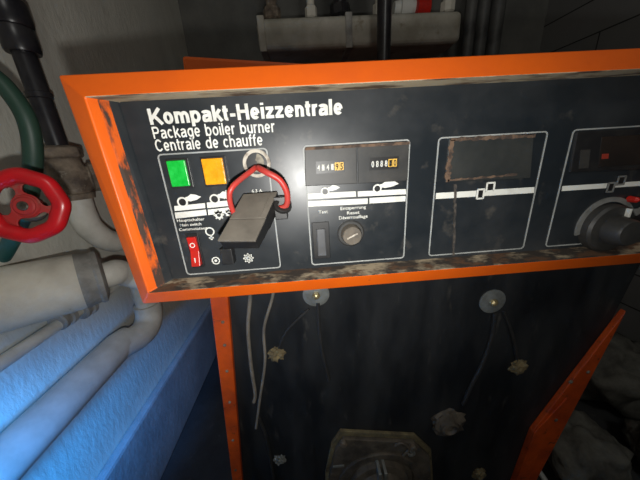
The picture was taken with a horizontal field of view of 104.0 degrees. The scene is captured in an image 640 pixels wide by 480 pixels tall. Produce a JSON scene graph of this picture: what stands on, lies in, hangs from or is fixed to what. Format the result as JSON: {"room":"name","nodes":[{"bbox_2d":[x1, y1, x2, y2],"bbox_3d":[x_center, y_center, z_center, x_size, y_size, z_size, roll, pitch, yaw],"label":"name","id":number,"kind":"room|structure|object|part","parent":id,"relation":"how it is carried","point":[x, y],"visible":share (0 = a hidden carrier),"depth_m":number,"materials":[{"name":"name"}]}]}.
{"room":"mechanical room","nodes":[
{"label":"mechanical room","id":0,"kind":"room"},
{"bbox_2d":[0,0,209,479],"bbox_3d":[-0.579,-0.314,0.097,0.100,2.300,2.550,-4,18,-2],"label":"wall","id":1,"kind":"structure","parent":0,"point":[75,37],"depth_m":0.56,"materials":[{"name":"grey paint"}]},
{"bbox_2d":[0,71,47,262],"bbox_3d":[-0.429,-0.091,0.343,0.207,0.273,0.052,5,20,23],"label":"pipe","id":2,"kind":"object","parent":1,"relation":"attached to","point":[32,145],"visible":0.53,"depth_m":0.32,"materials":[{"name":"metal"}]},
{"bbox_2d":[0,167,71,242],"bbox_3d":[-0.337,-0.039,0.285,0.086,0.085,0.028,-8,19,-14],"label":"handwheel","id":3,"kind":"object","parent":2,"relation":"attached to","point":[23,204],"visible":1,"depth_m":0.28,"materials":[{"name":"red paint"}]},
{"bbox_2d":[0,285,121,372],"bbox_3d":[-0.493,0.098,0.634,0.021,0.021,1.500,-4,18,-2],"label":"pipe","id":4,"kind":"object","parent":1,"relation":"attached to","point":[22,348],"visible":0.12,"depth_m":0.41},
{"bbox_2d":[47,312,78,329],"bbox_3d":[-0.483,0.147,0.470,0.038,0.038,0.028,-4,18,-2],"label":"pipe union","id":5,"kind":"object","parent":4,"relation":"attached to","point":[67,320],"visible":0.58,"depth_m":0.46,"materials":[{"name":"grey metal"}]},
{"bbox_2d":[79,304,98,318],"bbox_3d":[-0.485,0.141,0.516,0.038,0.038,0.028,-4,18,-2],"label":"pipe union","id":6,"kind":"object","parent":4,"relation":"attached to","point":[89,311],"visible":0.39,"depth_m":0.51,"materials":[{"name":"grey metal"}]},
{"bbox_2d":[0,251,137,333],"bbox_3d":[-0.399,0.081,0.472,0.289,0.146,0.105,-19,24,-39],"label":"pipe","id":7,"kind":"object","parent":1,"relation":"attached to","point":[32,292],"visible":0.68,"depth_m":0.40,"materials":[{"name":"metal"}]},
{"bbox_2d":[0,288,162,479],"bbox_3d":[-0.336,0.327,0.068,0.233,0.210,1.265,-4,18,-2],"label":"pipe","id":8,"kind":"object","parent":1,"relation":"attached to","point":[30,435],"visible":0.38,"depth_m":0.42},
{"bbox_2d":[95,302,216,479],"bbox_3d":[-0.453,0.680,0.380,0.025,0.225,2.450,-4,18,-2],"label":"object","id":9,"kind":"structure","parent":1,"relation":"attached to","point":[144,452],"depth_m":0.76,"materials":[{"name":"blue metal"}]},
{"bbox_2d":[178,0,548,63],"bbox_3d":[0.244,-0.763,1.293,1.700,2.300,0.100,-4,18,-2],"label":"wall","id":10,"kind":"structure","parent":0,"point":[221,29],"depth_m":1.15,"materials":[{"name":"paint"}]},
{"bbox_2d":[256,11,460,62],"bbox_3d":[0.135,-0.789,1.038,0.726,0.104,0.353,-4,18,-2],"label":"manifold","id":11,"kind":"object","parent":10,"relation":"attached to","point":[347,37],"visible":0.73,"depth_m":0.88,"materials":[{"name":"grey paint"}]},
{"bbox_2d":[263,0,280,18],"bbox_3d":[-0.200,-1.251,0.767,0.057,0.990,0.057,3,20,19],"label":"pipe","id":12,"kind":"object","parent":11,"relation":"on","point":[271,10],"visible":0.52,"depth_m":0.89,"materials":[{"name":"metal"}]},
{"bbox_2d":[305,0,316,16],"bbox_3d":[-0.059,-1.261,0.772,0.040,0.990,0.040,3,20,19],"label":"pipe","id":13,"kind":"object","parent":11,"relation":"on","point":[310,9],"visible":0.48,"depth_m":0.90,"materials":[{"name":"metal"}]},
{"bbox_2d":[330,0,349,15],"bbox_3d":[0.047,-1.269,0.777,0.069,0.990,0.069,3,20,19],"label":"pipe","id":14,"kind":"object","parent":11,"relation":"on","point":[339,7],"visible":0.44,"depth_m":0.89,"materials":[{"name":"black metal"}]},
{"bbox_2d":[373,0,376,14],"bbox_3d":[0.192,-1.280,0.782,0.043,0.990,0.043,3,20,19],"label":"pipe","id":15,"kind":"object","parent":11,"relation":"on","point":[375,4],"visible":0.16,"depth_m":0.91,"materials":[{"name":"metal"}]},
{"bbox_2d":[392,0,431,13],"bbox_3d":[0.334,-0.844,0.914,0.131,0.075,0.072,-4,18,-2],"label":"valve","id":16,"kind":"object","parent":11,"relation":"on","point":[399,6],"visible":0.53,"depth_m":0.89,"materials":[{"name":"white"}]},
{"bbox_2d":[440,0,454,11],"bbox_3d":[0.450,-1.299,0.792,0.049,0.990,0.049,3,20,19],"label":"pipe","id":17,"kind":"object","parent":11,"relation":"on","point":[446,5],"visible":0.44,"depth_m":0.92,"materials":[{"name":"metal"}]},
{"bbox_2d":[161,354,639,479],"bbox_3d":[0.391,0.772,0.464,1.900,0.100,2.650,-4,18,-2],"label":"floor","id":18,"kind":"structure","parent":0,"point":[201,451],"depth_m":0.80,"materials":[{"name":"concrete"}]},
{"bbox_2d":[183,56,639,479],"bbox_3d":[0.158,0.175,0.676,0.764,1.034,0.556,-4,18,-2],"label":"boiler","id":19,"kind":"object","parent":18,"relation":"on","point":[403,356],"depth_m":0.45,"materials":[{"name":"black metal"}]},
{"bbox_3d":[-0.156,0.343,0.456,0.096,0.780,0.010,-4,18,-2],"label":"post","id":20,"kind":"part","parent":19,"relation":"part of","materials":[{"name":"orange metal"}]},
{"bbox_2d":[246,295,256,403],"bbox_3d":[-0.108,0.165,0.402,0.037,0.255,0.006,-4,18,-2],"label":"cable","id":21,"kind":"object","parent":19,"relation":"hanging from","point":[249,305],"visible":0.8,"depth_m":0.40,"materials":[{"name":"grey rubber"}]},
{"bbox_2d":[255,293,274,428],"bbox_3d":[-0.091,0.197,0.415,0.078,0.313,0.005,-4,18,-2],"label":"cable","id":22,"kind":"object","parent":19,"relation":"hanging from","point":[272,294],"visible":0.82,"depth_m":0.41,"materials":[{"name":"grey rubber"}]},
{"bbox_2d":[258,417,274,479],"bbox_3d":[-0.100,0.438,0.493,0.013,0.243,0.006,-4,18,-2],"label":"cable","id":23,"kind":"object","parent":19,"relation":"attached to","point":[259,418],"visible":1,"depth_m":0.48,"materials":[{"name":"black rubber"}]},
{"bbox_2d":[278,308,309,348],"bbox_3d":[-0.043,0.142,0.400,0.058,0.071,0.004,-4,18,-2],"label":"cable","id":24,"kind":"object","parent":19,"relation":"attached to","point":[307,309],"visible":1,"depth_m":0.40,"materials":[{"name":"black rubber"}]},
{"bbox_2d":[303,288,328,305],"bbox_3d":[-0.006,0.084,0.385,0.041,0.041,0.004,-4,18,-2],"label":"washer","id":25,"kind":"object","parent":19,"relation":"in","point":[310,297],"depth_m":0.38,"materials":[{"name":"grey metal"}]},
{"bbox_2d":[316,303,330,380],"bbox_3d":[0.006,0.171,0.412,0.016,0.156,0.006,-4,18,-2],"label":"cable","id":26,"kind":"object","parent":19,"relation":"hanging from","point":[317,304],"visible":1,"depth_m":0.41,"materials":[{"name":"black rubber"}]},
{"bbox_2d":[60,48,639,302],"bbox_3d":[0.108,-0.061,0.265,0.625,0.211,0.082,-4,18,-2],"label":"control console","id":27,"kind":"object","parent":19,"relation":"attached to","point":[422,169],"visible":0.99,"depth_m":0.24,"materials":[{"name":"orange paint"}]},
{"bbox_2d":[165,158,193,188],"bbox_3d":[-0.131,-0.062,0.234,0.021,0.027,0.002,-4,18,-2],"label":"lamp","id":28,"kind":"object","parent":27,"relation":"attached to","point":[179,172],"depth_m":0.23,"materials":[{"name":"green plastic"}]},
{"bbox_2d":[185,233,204,267],"bbox_3d":[-0.129,0.011,0.259,0.013,0.037,0.002,-4,18,-2],"label":"rocker switch","id":29,"kind":"object","parent":27,"relation":"attached to","point":[194,242],"depth_m":0.26,"materials":[{"name":"red plastic"}]},
{"bbox_2d":[200,156,229,186],"bbox_3d":[-0.099,-0.065,0.236,0.023,0.027,0.002,-4,18,-2],"label":"lamp","id":30,"kind":"object","parent":27,"relation":"attached to","point":[214,170],"depth_m":0.23,"materials":[{"name":"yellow plastic"}]},
{"bbox_2d":[218,164,291,264],"bbox_3d":[-0.064,-0.019,0.230,0.076,0.095,0.042,-4,18,-2],"label":"padlock","id":31,"kind":"object","parent":27,"relation":"on","point":[249,223],"visible":1,"depth_m":0.23,"materials":[{"name":"grey metal"},{"name":"red plastic"}]},
{"bbox_3d":[-0.069,-0.041,0.231,0.014,0.054,0.037,14,25,43],"label":"cable leg","id":32,"kind":"part","parent":31,"relation":"part of","materials":[{"name":"red plastic"}]},
{"bbox_3d":[-0.068,-0.008,0.220,0.040,0.018,0.018,-4,18,-2],"label":"plug lid","id":33,"kind":"part","parent":31,"relation":"part of","materials":[{"name":"black plastic"}]},
{"bbox_3d":[-0.045,-0.047,0.230,0.035,0.044,0.017,5,20,24],"label":"cable leg","id":34,"kind":"part","parent":31,"relation":"part of","materials":[{"name":"red plastic"}]},
{"bbox_2d":[243,149,270,177],"bbox_3d":[-0.059,-0.072,0.235,0.026,0.026,0.002,-4,18,-2],"label":"socket","id":35,"kind":"object","parent":27,"relation":"attached to","point":[262,157],"depth_m":0.23,"materials":[{"name":"metal"}]},
{"bbox_2d":[305,148,356,185],"bbox_3d":[0.010,-0.070,0.240,0.051,0.035,0.002,-4,18,-2],"label":"counter","id":36,"kind":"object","parent":27,"relation":"on","point":[349,155],"depth_m":0.24,"materials":[{"name":"grey plastic"}]},
{"bbox_2d":[357,145,408,183],"bbox_3d":[0.061,-0.074,0.242,0.050,0.035,0.002,-4,18,-2],"label":"counter","id":37,"kind":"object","parent":27,"relation":"on","point":[365,175],"depth_m":0.24,"materials":[{"name":"grey plastic"}]},
{"bbox_3d":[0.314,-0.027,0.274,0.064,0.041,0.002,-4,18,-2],"label":"temperature knob","id":38,"kind":"part","parent":27,"relation":"part of","materials":[{"name":"black plastic"}]},
{"bbox_3d":[0.349,-0.034,0.272,0.022,0.014,0.003,-4,18,-2],"label":"stop arm","id":39,"kind":"part","parent":27,"relation":"part of"},
{"bbox_3d":[0.129,0.555,0.528,0.236,0.411,0.040,-4,18,-2],"label":"burner","id":40,"kind":"part","parent":19,"relation":"part of","materials":[{"name":"grey metal"}]},
{"bbox_2d":[461,312,496,405],"bbox_3d":[0.281,0.216,0.444,0.038,0.200,0.007,-4,18,-2],"label":"cable","id":41,"kind":"object","parent":19,"relation":"attached to","point":[494,314],"visible":1,"depth_m":0.44,"materials":[{"name":"black rubber"}]},
{"bbox_2d":[479,289,505,312],"bbox_3d":[0.282,0.100,0.408,0.043,0.043,0.004,-4,18,-2],"label":"washer","id":42,"kind":"object","parent":19,"relation":"in","point":[490,300],"depth_m":0.41,"materials":[{"name":"grey metal"}]},
{"bbox_2d":[502,311,518,359],"bbox_3d":[0.329,0.166,0.431,0.047,0.104,0.005,-4,18,-2],"label":"cable","id":43,"kind":"object","parent":19,"relation":"attached to","point":[503,312],"visible":1,"depth_m":0.43,"materials":[{"name":"black rubber"}]},
{"bbox_3d":[0.472,0.395,0.513,0.121,0.573,0.010,-4,18,-2],"label":"post","id":44,"kind":"part","parent":19,"relation":"part of","materials":[{"name":"orange metal"}]},
{"bbox_2d":[460,0,477,56],"bbox_3d":[0.570,-0.679,0.983,0.040,2.299,0.040,-4,18,-2],"label":"pipe","id":45,"kind":"object","parent":18,"relation":"on","point":[471,7],"visible":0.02,"depth_m":0.93,"materials":[{"name":"grey metal"}]},
{"bbox_2d":[472,0,490,55],"bbox_3d":[0.640,-0.697,1.024,0.044,2.299,0.044,-4,18,-2],"label":"pipe","id":46,"kind":"object","parent":18,"relation":"on","point":[483,10],"visible":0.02,"depth_m":0.97,"materials":[{"name":"grey metal"}]},
{"bbox_2d":[485,0,506,54],"bbox_3d":[0.722,-0.716,1.065,0.052,2.299,0.052,-4,18,-2],"label":"pipe","id":47,"kind":"object","parent":18,"relation":"on","point":[497,9],"visible":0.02,"depth_m":1.00,"materials":[{"name":"grey metal"}]},
{"bbox_2d":[539,471,547,479],"bbox_3d":[0.592,0.637,0.648,0.015,0.014,0.151,-2,18,4],"label":"tube","id":48,"kind":"object","parent":18,"relation":"on","point":[542,476],"visible":0.16,"depth_m":0.66,"materials":[{"name":"white plastic"}]},
{"bbox_2d":[548,409,633,479],"bbox_3d":[0.680,0.549,0.658,0.196,0.166,0.171,-4,18,-2],"label":"lump","id":49,"kind":"object","parent":18,"relation":"on","point":[583,450],"visible":0.75,"depth_m":0.60,"materials":[{"name":"grey stone"}]},
{"bbox_2d":[580,332,639,420],"bbox_3d":[0.994,0.434,0.819,0.346,0.245,0.237,-4,18,-2],"label":"lump","id":50,"kind":"object","parent":18,"relation":"on","point":[615,380],"visible":0.62,"depth_m":0.75,"materials":[{"name":"grey stone"}]},
{"bbox_2d":[539,0,639,341],"bbox_3d":[1.215,-0.447,0.167,0.100,2.300,2.550,-4,18,-2],"label":"wall","id":51,"kind":"structure","parent":0,"point":[570,25],"depth_m":0.98,"materials":[{"name":"grey concrete"}]},
{"bbox_3d":[0.251,-1.501,-0.294,1.900,0.100,2.650,-4,18,-2],"label":"ceiling","id":52,"kind":"structure","parent":0,"visible":0},
{"bbox_2d":[0,0,68,144],"bbox_3d":[-0.512,-0.829,0.230,0.049,1.415,0.049,-4,18,-2],"label":"black riser","id":53,"kind":"object","parent":52,"relation":"attached to","point":[18,37],"visible":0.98,"depth_m":0.40,"materials":[{"name":"paint"}]},
{"bbox_2d":[43,145,100,200],"bbox_3d":[-0.445,-0.133,0.488,0.067,0.096,0.136,13,25,41],"label":"valve","id":54,"kind":"object","parent":53,"relation":"attached to","point":[63,163],"visible":0.71,"depth_m":0.45,"materials":[{"name":"metal"}]},
{"bbox_2d":[85,163,100,190],"bbox_3d":[-0.435,-0.129,0.506,0.054,0.054,0.100,13,25,41],"label":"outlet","id":55,"kind":"object","parent":54,"relation":"attached to","point":[91,182],"depth_m":0.47,"materials":[{"name":"metal"}]},
{"bbox_2d":[69,198,122,251],"bbox_3d":[-0.468,-0.061,0.632,0.051,0.132,0.323,-4,18,-2],"label":"pipe bend","id":56,"kind":"object","parent":54,"relation":"attached to","point":[84,218],"visible":0.71,"depth_m":0.49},
{"bbox_2d":[377,0,391,59],"bbox_3d":[0.179,-1.066,0.662,0.044,1.319,0.044,-4,18,-2],"label":"pipe","id":57,"kind":"object","parent":52,"relation":"hanging from","point":[384,7],"visible":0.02,"depth_m":0.78,"materials":[{"name":"black metal"}]}
]}

